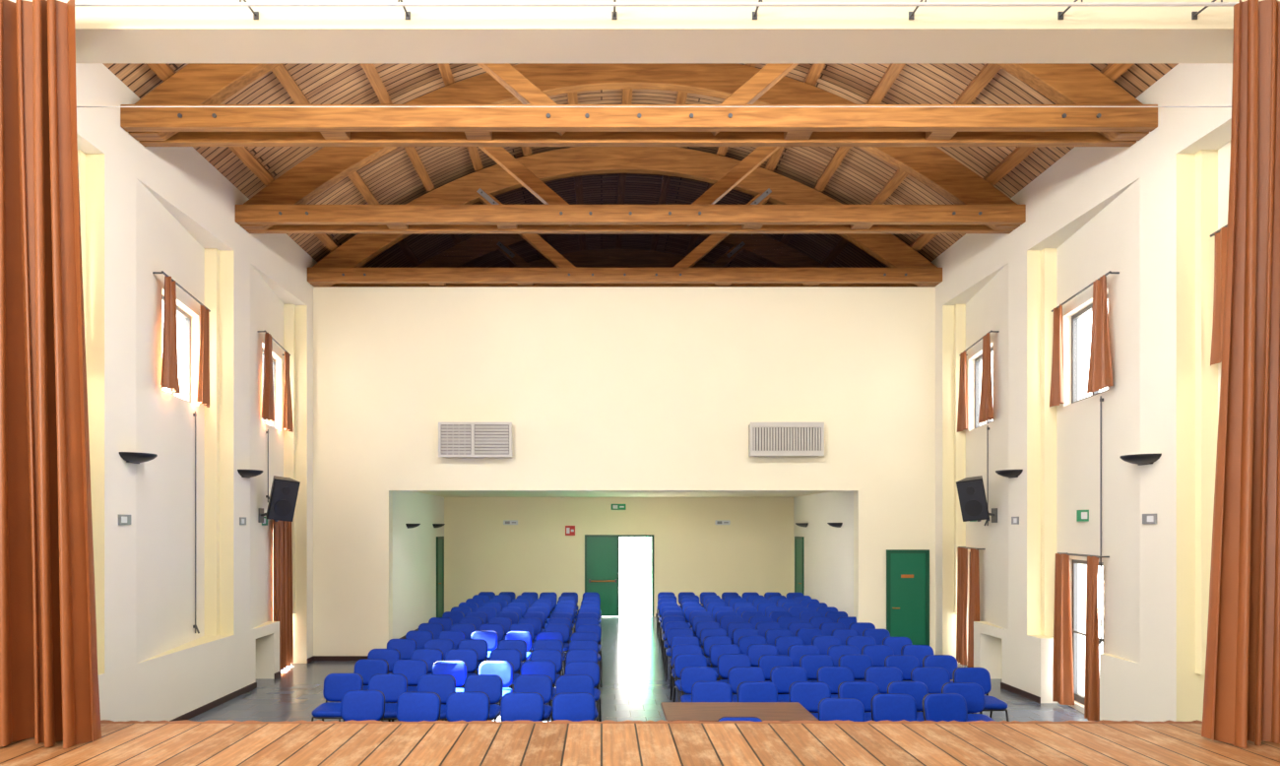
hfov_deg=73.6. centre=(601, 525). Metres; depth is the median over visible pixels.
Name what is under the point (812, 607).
chair
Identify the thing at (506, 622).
chair
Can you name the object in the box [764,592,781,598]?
chair
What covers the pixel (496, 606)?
chair
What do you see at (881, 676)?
chair
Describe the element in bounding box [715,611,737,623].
chair
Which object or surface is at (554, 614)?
chair
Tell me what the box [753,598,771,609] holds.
chair
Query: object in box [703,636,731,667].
chair
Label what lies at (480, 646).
chair
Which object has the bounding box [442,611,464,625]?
chair
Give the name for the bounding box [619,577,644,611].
railing
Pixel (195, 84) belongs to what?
roof truss
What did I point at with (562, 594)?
chair
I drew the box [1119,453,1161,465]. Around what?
wall lamp
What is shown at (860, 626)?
chair
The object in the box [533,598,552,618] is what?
chair
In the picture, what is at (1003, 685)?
baseboard
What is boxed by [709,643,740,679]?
chair
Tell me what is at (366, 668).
chair
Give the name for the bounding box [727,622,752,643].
chair
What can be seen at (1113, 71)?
rafters
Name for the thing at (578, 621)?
chair
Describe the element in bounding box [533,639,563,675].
chair
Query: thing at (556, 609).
chair
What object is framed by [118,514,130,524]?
switch plate
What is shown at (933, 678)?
chair
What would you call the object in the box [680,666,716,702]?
chair
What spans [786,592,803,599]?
chair
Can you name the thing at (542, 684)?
chair
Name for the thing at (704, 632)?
chair
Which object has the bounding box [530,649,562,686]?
chair
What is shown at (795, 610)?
chair
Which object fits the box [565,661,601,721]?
chair
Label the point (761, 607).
chair
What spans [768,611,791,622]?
chair
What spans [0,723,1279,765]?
floor
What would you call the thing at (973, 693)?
chair
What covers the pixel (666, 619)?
chair
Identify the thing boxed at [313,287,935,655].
wall
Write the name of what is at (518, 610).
chair
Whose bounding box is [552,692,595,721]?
chair
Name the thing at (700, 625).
chair
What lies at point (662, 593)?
chair
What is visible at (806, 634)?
chair
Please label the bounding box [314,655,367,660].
baseboard
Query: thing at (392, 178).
ceiling
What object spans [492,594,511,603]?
chair
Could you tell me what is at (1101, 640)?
rod
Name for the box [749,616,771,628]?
chair
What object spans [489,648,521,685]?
chair
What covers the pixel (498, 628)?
chair
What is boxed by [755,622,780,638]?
chair
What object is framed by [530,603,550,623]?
chair
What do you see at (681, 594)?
chair
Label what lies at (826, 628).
chair
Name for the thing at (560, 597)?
chair
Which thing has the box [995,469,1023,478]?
wall lamp
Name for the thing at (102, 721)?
trim
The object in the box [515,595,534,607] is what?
chair
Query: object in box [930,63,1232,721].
wall
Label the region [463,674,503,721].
chair
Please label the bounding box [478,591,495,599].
chair
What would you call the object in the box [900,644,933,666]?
chair
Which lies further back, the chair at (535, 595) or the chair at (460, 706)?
the chair at (535, 595)
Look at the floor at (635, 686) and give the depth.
13.46 m
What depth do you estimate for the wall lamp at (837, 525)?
19.58 m
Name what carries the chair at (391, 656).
on the floor at (635, 686)
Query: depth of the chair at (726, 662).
11.73 m
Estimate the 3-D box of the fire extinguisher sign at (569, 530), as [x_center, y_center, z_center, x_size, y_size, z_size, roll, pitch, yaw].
[-0.900,0.140,24.383,0.280,0.280,0.034,0,0,0]
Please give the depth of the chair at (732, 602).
20.70 m
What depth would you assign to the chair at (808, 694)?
9.63 m
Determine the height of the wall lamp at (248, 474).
0.110 m
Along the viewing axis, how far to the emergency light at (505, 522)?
24.37 m
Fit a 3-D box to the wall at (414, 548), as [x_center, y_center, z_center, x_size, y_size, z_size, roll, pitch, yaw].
[-4.650,0.890,20.575,0.300,3.420,7.650,0,0,0]
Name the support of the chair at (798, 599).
on the floor at (635, 686)
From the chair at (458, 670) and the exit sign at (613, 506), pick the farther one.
the exit sign at (613, 506)
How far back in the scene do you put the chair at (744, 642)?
13.68 m
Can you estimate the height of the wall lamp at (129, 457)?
0.110 m
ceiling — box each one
[102,63,1178,262]
[415,491,829,497]
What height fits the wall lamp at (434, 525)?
0.110 m
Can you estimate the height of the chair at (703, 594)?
0.833 m
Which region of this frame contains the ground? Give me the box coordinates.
[619,572,1103,626]
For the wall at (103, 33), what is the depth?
6.78 m
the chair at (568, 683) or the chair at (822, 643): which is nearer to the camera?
the chair at (568, 683)
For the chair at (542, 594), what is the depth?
22.69 m
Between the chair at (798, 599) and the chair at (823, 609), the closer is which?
the chair at (823, 609)
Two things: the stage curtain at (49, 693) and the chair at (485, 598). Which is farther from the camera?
the chair at (485, 598)
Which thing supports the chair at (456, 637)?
on the floor at (635, 686)
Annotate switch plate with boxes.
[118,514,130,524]
[239,516,246,524]
[1011,516,1019,524]
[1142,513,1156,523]
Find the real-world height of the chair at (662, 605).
0.833 m
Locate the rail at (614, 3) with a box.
[14,0,1239,19]
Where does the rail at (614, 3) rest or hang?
attached to the wall at (103, 33)
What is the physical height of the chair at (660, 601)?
0.833 m
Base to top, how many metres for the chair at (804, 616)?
0.833 m
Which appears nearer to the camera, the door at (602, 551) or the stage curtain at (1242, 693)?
the stage curtain at (1242, 693)
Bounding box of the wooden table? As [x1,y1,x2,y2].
[661,702,818,721]
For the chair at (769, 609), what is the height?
0.833 m
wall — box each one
[8,0,1279,63]
[75,63,317,721]
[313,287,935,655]
[392,491,444,639]
[444,497,793,616]
[793,491,853,616]
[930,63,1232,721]
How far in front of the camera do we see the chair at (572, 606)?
19.50 m
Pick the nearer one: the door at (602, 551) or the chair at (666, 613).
the chair at (666, 613)
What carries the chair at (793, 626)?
on the floor at (635, 686)
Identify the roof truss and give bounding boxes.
[120,63,1157,146]
[235,63,1025,233]
[307,146,942,287]
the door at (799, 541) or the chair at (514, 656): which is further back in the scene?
the door at (799, 541)
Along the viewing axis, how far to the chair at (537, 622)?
16.35 m
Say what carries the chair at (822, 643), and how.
on the floor at (635, 686)
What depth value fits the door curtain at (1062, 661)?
12.06 m
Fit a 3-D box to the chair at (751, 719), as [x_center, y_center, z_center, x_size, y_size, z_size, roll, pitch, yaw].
[1.280,2.187,7.646,0.504,0.833,0.586,0,0,0]
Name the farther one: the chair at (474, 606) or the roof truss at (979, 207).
the chair at (474, 606)
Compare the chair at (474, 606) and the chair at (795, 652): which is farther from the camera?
the chair at (474, 606)
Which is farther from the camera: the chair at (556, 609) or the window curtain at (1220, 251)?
the chair at (556, 609)
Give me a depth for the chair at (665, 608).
18.68 m
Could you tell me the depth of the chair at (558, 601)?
20.54 m
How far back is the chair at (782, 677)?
10.69 m
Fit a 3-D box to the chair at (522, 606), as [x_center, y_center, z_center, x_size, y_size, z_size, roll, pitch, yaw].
[-1.941,2.187,19.414,0.504,0.833,0.586,0,0,-3]
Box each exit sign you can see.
[261,516,267,525]
[611,504,626,510]
[1076,510,1088,521]
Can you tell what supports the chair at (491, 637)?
on the floor at (635, 686)
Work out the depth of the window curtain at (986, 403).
14.41 m
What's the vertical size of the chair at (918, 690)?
0.833 m
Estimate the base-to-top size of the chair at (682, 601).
0.833 m
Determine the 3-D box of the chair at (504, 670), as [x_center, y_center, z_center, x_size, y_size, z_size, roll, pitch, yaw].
[-1.389,2.187,10.928,0.504,0.833,0.586,0,0,3]
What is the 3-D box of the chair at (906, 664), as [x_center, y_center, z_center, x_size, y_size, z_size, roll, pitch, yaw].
[4.099,2.187,11.420,0.504,0.833,0.586,0,0,0]
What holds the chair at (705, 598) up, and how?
on the floor at (635, 686)
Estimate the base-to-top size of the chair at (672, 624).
0.833 m
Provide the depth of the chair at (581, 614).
17.36 m
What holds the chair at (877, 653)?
on the floor at (635, 686)
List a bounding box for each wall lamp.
[119,451,157,463]
[237,469,262,478]
[405,523,420,528]
[432,523,445,527]
[795,522,808,527]
[827,522,842,527]
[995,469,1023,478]
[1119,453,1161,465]
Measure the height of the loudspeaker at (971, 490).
0.778 m
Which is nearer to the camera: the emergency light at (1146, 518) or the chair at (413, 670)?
the emergency light at (1146, 518)
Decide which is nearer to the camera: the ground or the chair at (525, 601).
the chair at (525, 601)
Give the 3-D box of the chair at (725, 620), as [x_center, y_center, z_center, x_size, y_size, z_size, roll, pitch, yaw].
[2.554,2.187,16.490,0.504,0.833,0.586,0,0,0]
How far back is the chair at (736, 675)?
10.66 m
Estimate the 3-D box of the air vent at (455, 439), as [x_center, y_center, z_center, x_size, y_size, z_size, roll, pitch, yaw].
[-2.395,-1.630,16.285,1.390,0.660,0.329,0,0,0]
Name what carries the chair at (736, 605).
on the floor at (635, 686)
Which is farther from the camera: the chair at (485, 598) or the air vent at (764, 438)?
the chair at (485, 598)
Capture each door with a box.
[436,536,444,617]
[584,534,653,616]
[794,536,804,595]
[886,549,929,645]
[1072,559,1103,704]
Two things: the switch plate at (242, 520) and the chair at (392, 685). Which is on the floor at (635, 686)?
the chair at (392, 685)
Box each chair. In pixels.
[311,673,363,721]
[338,658,390,721]
[340,690,384,721]
[367,648,400,673]
[368,673,407,719]
[386,639,416,659]
[391,659,427,721]
[396,692,441,721]
[405,630,433,673]
[407,648,443,686]
[417,674,455,720]
[418,623,444,639]
[424,639,453,660]
[428,617,451,631]
[431,660,467,692]
[438,631,465,648]
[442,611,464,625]
[445,648,477,676]
[446,691,489,721]
[449,623,475,639]
[450,606,471,615]
[457,639,487,673]
[458,602,478,612]
[458,617,483,631]
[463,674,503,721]
[464,612,487,623]
[465,598,484,607]
[470,631,498,661]
[472,594,490,602]
[475,607,496,622]
[476,623,504,674]
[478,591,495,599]
[478,660,513,696]
[481,602,501,614]
[487,617,511,639]
[489,598,508,608]
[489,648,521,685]
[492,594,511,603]
[496,612,518,624]
[497,640,526,673]
[499,591,515,600]
[500,607,521,621]
[500,692,544,721]
[505,631,532,662]
[507,602,526,618]
[509,623,534,651]
[511,598,529,608]
[513,674,553,721]
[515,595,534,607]
[517,618,541,642]
[520,591,538,599]
[520,660,556,701]
[522,611,545,631]
[525,607,547,629]
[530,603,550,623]
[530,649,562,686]
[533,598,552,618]
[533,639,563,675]
[536,631,565,675]
[538,595,556,613]
[539,592,557,602]
[544,624,570,652]
[547,618,571,642]
[550,612,572,637]
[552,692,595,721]
[553,607,575,633]
[555,603,575,628]
[555,674,598,721]
[557,599,576,619]
[558,595,577,614]
[561,592,578,610]
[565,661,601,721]
[566,648,597,709]
[568,640,599,690]
[570,632,602,687]
[575,618,601,648]
[576,612,598,620]
[576,624,602,676]
[577,607,601,642]
[579,602,601,628]
[580,599,601,623]
[581,595,601,619]
[582,592,599,596]
[656,591,674,621]
[656,598,676,632]
[657,594,676,630]
[657,602,678,638]
[659,606,682,647]
[660,616,685,662]
[661,611,684,638]
[663,621,689,671]
[665,628,694,681]
[669,636,700,687]
[669,644,702,702]
[673,653,706,702]
[678,591,695,607]
[680,598,699,617]
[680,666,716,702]
[681,595,699,600]
[681,602,701,618]
[684,606,705,628]
[689,611,711,634]
[691,681,732,702]
[692,616,715,636]
[695,621,720,646]
[700,591,716,606]
[700,628,726,657]
[703,595,720,609]
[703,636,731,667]
[705,598,724,611]
[706,602,726,613]
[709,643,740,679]
[711,606,733,619]
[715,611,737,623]
[716,716,762,721]
[717,653,751,683]
[719,616,743,636]
[721,592,738,599]
[723,595,741,606]
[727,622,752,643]
[727,666,765,702]
[728,598,747,609]
[732,628,759,645]
[733,602,753,612]
[736,606,757,616]
[736,681,777,702]
[738,636,767,654]
[741,592,759,599]
[741,611,764,622]
[746,595,765,604]
[747,643,778,666]
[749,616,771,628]
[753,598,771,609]
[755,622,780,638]
[757,602,776,616]
[758,654,792,681]
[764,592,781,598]
[765,606,786,616]
[765,629,792,644]
[768,595,786,604]
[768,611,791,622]
[769,666,816,712]
[774,636,804,655]
[776,616,800,629]
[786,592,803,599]
[787,622,814,636]
[787,644,819,680]
[788,606,809,618]
[788,681,831,719]
[792,595,811,602]
[796,628,823,644]
[799,599,819,607]
[799,611,822,622]
[799,654,833,712]
[807,602,827,611]
[809,616,833,629]
[811,636,840,654]
[816,606,837,616]
[816,666,854,712]
[818,698,864,721]
[820,622,845,636]
[825,611,847,622]
[827,644,864,680]
[832,629,859,644]
[836,616,856,629]
[837,681,879,721]
[838,654,872,681]
[845,636,875,654]
[849,622,875,636]
[861,644,894,666]
[862,629,890,644]
[864,666,902,712]
[870,693,916,721]
[882,637,912,654]
[884,654,919,681]
[887,681,928,721]
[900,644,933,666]
[910,666,950,693]
[921,654,973,713]
[922,693,967,721]
[941,682,995,721]
[952,667,1009,721]
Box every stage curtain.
[0,0,101,748]
[1201,0,1279,748]
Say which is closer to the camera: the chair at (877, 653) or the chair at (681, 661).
the chair at (681, 661)
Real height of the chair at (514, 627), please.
0.833 m
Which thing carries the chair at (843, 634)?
on the floor at (635, 686)
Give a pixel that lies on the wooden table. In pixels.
(672, 711)
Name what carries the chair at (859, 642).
on the floor at (635, 686)
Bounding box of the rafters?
[145,63,1134,252]
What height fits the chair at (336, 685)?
0.833 m
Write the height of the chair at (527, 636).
0.833 m
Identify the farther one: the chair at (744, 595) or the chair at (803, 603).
the chair at (744, 595)
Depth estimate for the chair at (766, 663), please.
11.64 m
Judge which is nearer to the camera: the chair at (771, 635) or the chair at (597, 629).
the chair at (771, 635)
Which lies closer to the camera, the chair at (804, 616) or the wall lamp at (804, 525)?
the chair at (804, 616)
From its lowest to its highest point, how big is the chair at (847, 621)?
0.833 m
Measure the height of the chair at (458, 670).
0.833 m
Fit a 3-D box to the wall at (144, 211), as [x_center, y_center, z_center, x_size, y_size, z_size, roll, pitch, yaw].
[-5.915,-0.950,15.950,0.710,9.100,17.500,0,0,0]
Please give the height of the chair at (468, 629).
0.833 m
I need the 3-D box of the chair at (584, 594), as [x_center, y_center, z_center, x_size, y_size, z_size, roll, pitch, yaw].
[-0.286,2.187,22.431,0.504,0.833,0.586,0,0,3]
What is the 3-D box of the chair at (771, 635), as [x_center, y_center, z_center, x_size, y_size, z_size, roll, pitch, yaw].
[3.044,2.187,14.413,0.504,0.833,0.586,0,0,0]
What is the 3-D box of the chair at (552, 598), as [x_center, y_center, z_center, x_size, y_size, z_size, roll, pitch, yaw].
[-1.379,2.187,21.484,0.504,0.833,0.586,0,0,1]
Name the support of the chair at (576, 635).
on the floor at (635, 686)
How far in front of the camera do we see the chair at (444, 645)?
13.29 m
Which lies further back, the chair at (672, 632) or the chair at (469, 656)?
the chair at (672, 632)
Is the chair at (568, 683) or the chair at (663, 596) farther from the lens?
the chair at (663, 596)
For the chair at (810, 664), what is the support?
on the floor at (635, 686)
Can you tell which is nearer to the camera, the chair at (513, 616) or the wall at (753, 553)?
the chair at (513, 616)
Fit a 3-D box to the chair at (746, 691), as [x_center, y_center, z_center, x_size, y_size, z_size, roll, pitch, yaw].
[1.782,2.187,9.448,0.504,0.833,0.586,0,0,-4]
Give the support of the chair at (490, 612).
on the floor at (635, 686)
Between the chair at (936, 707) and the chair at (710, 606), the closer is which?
the chair at (936, 707)
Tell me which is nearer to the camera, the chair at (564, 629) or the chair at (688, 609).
the chair at (564, 629)
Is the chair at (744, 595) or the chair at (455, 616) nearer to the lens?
the chair at (455, 616)
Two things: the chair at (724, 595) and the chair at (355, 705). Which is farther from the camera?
the chair at (724, 595)
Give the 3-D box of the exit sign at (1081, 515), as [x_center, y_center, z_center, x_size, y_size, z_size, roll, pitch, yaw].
[6.668,-0.140,11.800,0.050,0.160,0.300,0,0,0]
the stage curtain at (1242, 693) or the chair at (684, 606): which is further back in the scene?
the chair at (684, 606)
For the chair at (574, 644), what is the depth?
13.19 m
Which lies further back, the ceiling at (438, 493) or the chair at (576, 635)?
the ceiling at (438, 493)
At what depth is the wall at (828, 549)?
20.78 m
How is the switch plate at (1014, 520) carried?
attached to the wall at (1147, 212)
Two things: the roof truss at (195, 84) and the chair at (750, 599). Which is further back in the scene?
the chair at (750, 599)
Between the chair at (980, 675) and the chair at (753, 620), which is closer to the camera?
the chair at (980, 675)
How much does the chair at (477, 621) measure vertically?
0.833 m
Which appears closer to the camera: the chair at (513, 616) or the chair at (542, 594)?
the chair at (513, 616)
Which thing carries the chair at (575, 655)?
on the floor at (635, 686)
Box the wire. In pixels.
[76,106,1231,107]
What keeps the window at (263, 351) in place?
in the wall at (144, 211)
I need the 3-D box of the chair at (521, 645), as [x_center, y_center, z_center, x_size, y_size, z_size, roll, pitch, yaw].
[-1.393,2.187,13.008,0.504,0.833,0.586,0,0,1]
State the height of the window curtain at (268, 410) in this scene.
1.442 m
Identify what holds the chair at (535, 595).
on the floor at (635, 686)
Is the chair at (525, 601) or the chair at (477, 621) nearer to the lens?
the chair at (477, 621)
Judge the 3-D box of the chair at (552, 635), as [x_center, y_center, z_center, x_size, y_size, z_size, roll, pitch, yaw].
[-0.850,2.187,14.042,0.504,0.833,0.586,0,0,-3]
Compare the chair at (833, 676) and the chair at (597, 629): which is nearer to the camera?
the chair at (833, 676)
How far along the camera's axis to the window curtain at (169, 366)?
11.10 m
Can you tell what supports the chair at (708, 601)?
on the floor at (635, 686)
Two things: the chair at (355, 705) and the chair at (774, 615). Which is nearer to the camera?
the chair at (355, 705)
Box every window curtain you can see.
[152,270,210,407]
[257,330,293,432]
[957,330,998,432]
[1049,270,1119,406]
[1209,224,1227,366]
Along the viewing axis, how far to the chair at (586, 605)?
19.53 m
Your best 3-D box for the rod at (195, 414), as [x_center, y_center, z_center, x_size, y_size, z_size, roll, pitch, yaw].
[-5.839,-0.048,12.300,0.100,3.204,0.040,0,0,0]
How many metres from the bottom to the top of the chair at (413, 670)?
0.833 m
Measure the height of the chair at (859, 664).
0.833 m
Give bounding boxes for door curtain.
[272,519,293,671]
[956,546,985,667]
[1052,552,1109,720]
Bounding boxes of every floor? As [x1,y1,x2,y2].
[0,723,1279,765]
[187,615,1097,721]
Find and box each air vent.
[438,422,511,456]
[748,422,824,455]
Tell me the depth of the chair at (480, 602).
20.71 m
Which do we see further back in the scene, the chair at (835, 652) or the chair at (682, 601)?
the chair at (682, 601)
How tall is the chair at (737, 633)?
0.833 m
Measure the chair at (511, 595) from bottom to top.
0.833 m
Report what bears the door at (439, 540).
in the wall at (414, 548)
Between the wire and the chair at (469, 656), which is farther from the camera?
the chair at (469, 656)
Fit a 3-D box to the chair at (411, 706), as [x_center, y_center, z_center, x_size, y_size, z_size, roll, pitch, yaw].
[-1.950,2.187,8.835,0.504,0.833,0.586,0,0,2]
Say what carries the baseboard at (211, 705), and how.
attached to the wall at (144, 211)
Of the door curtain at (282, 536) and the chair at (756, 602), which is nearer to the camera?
the door curtain at (282, 536)
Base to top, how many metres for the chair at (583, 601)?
0.833 m
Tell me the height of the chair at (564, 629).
0.833 m
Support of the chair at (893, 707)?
on the floor at (635, 686)
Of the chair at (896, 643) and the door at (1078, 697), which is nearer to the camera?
the door at (1078, 697)
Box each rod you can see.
[192,411,199,634]
[265,429,269,502]
[983,425,989,525]
[1098,395,1103,647]
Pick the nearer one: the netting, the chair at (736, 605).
the netting
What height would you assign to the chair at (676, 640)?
0.833 m
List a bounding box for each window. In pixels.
[162,295,191,402]
[261,348,274,427]
[974,347,992,428]
[1071,293,1108,403]
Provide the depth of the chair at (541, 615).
17.50 m
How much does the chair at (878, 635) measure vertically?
0.833 m
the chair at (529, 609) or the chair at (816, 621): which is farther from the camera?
the chair at (529, 609)
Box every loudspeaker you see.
[258,475,300,522]
[956,475,997,522]
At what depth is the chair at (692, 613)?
17.68 m
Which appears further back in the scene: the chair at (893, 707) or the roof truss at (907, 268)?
the roof truss at (907, 268)
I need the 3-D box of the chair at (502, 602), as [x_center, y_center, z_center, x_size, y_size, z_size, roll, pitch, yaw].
[-2.520,2.187,20.426,0.504,0.833,0.586,0,0,4]
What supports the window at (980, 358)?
in the wall at (1147, 212)
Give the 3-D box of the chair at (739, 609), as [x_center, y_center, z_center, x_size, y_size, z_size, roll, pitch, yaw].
[3.186,2.187,18.426,0.504,0.833,0.586,0,0,-4]
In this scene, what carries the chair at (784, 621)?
on the floor at (635, 686)
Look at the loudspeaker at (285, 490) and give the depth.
13.98 m
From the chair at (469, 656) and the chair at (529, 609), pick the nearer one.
the chair at (469, 656)
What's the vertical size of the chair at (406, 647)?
0.833 m
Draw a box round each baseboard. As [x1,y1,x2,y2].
[168,655,314,721]
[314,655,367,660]
[1000,682,1099,721]
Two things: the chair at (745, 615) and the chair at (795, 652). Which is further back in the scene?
the chair at (745, 615)
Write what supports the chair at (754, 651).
on the floor at (635, 686)
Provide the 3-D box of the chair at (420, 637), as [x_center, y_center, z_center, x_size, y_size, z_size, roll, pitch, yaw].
[-3.072,2.187,14.184,0.504,0.833,0.586,0,0,-1]
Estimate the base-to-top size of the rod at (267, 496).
1.254 m
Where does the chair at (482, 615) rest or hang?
on the floor at (635, 686)
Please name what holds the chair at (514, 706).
on the floor at (635, 686)
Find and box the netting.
[359,173,888,267]
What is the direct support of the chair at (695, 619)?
on the floor at (635, 686)
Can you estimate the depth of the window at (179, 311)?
12.49 m
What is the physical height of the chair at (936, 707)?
0.833 m
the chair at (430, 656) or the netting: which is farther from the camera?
the netting
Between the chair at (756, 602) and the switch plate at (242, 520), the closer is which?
the switch plate at (242, 520)
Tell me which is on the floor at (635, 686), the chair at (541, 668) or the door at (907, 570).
the chair at (541, 668)
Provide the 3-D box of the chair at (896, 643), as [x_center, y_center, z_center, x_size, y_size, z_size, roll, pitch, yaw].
[4.700,2.187,13.366,0.504,0.833,0.586,0,0,3]
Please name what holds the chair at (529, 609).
on the floor at (635, 686)
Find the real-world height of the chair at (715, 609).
0.833 m
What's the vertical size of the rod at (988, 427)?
1.704 m
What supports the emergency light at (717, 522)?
attached to the wall at (753, 553)
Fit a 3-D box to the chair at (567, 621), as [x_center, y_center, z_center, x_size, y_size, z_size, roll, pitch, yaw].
[-0.829,2.187,16.145,0.504,0.833,0.586,0,0,4]
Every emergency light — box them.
[503,519,517,524]
[714,519,730,524]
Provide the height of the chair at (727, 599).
0.833 m
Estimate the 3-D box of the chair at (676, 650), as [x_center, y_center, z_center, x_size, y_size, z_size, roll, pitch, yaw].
[1.268,2.187,12.474,0.504,0.833,0.586,0,0,1]
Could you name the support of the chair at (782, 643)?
on the floor at (635, 686)
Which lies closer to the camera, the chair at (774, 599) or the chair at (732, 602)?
the chair at (732, 602)
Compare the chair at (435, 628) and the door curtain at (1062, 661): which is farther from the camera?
the chair at (435, 628)
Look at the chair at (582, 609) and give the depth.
18.44 m
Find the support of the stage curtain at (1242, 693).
hanging from the rail at (614, 3)
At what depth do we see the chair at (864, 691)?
9.64 m
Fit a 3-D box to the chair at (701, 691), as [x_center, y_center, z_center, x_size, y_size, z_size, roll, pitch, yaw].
[1.236,2.187,9.468,0.504,0.833,0.586,0,0,4]
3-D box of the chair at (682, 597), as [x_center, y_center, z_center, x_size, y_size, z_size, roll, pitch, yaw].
[2.251,2.187,21.513,0.504,0.833,0.586,0,0,2]
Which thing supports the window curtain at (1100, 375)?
attached to the wall at (1147, 212)
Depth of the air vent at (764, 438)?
16.13 m
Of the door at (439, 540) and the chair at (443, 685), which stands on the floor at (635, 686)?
the chair at (443, 685)
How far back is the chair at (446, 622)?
16.46 m
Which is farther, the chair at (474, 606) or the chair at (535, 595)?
the chair at (535, 595)
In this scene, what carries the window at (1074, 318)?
in the wall at (1147, 212)
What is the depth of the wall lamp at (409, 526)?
19.73 m
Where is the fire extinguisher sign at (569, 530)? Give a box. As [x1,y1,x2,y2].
[565,525,575,535]
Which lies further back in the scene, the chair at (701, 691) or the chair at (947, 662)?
the chair at (947, 662)
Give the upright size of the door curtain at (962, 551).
2.162 m
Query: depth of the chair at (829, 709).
8.71 m
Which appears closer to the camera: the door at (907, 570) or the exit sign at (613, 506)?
the door at (907, 570)
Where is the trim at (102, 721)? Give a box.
[100,719,1202,723]
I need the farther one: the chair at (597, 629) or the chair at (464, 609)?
the chair at (464, 609)
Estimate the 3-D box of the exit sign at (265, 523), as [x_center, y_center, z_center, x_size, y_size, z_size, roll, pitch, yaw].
[-5.697,-0.080,14.400,0.050,0.150,0.260,0,0,0]
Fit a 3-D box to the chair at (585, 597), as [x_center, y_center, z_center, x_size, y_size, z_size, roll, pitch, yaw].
[-0.251,2.187,21.369,0.504,0.833,0.586,0,0,-2]
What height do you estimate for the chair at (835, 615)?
0.833 m

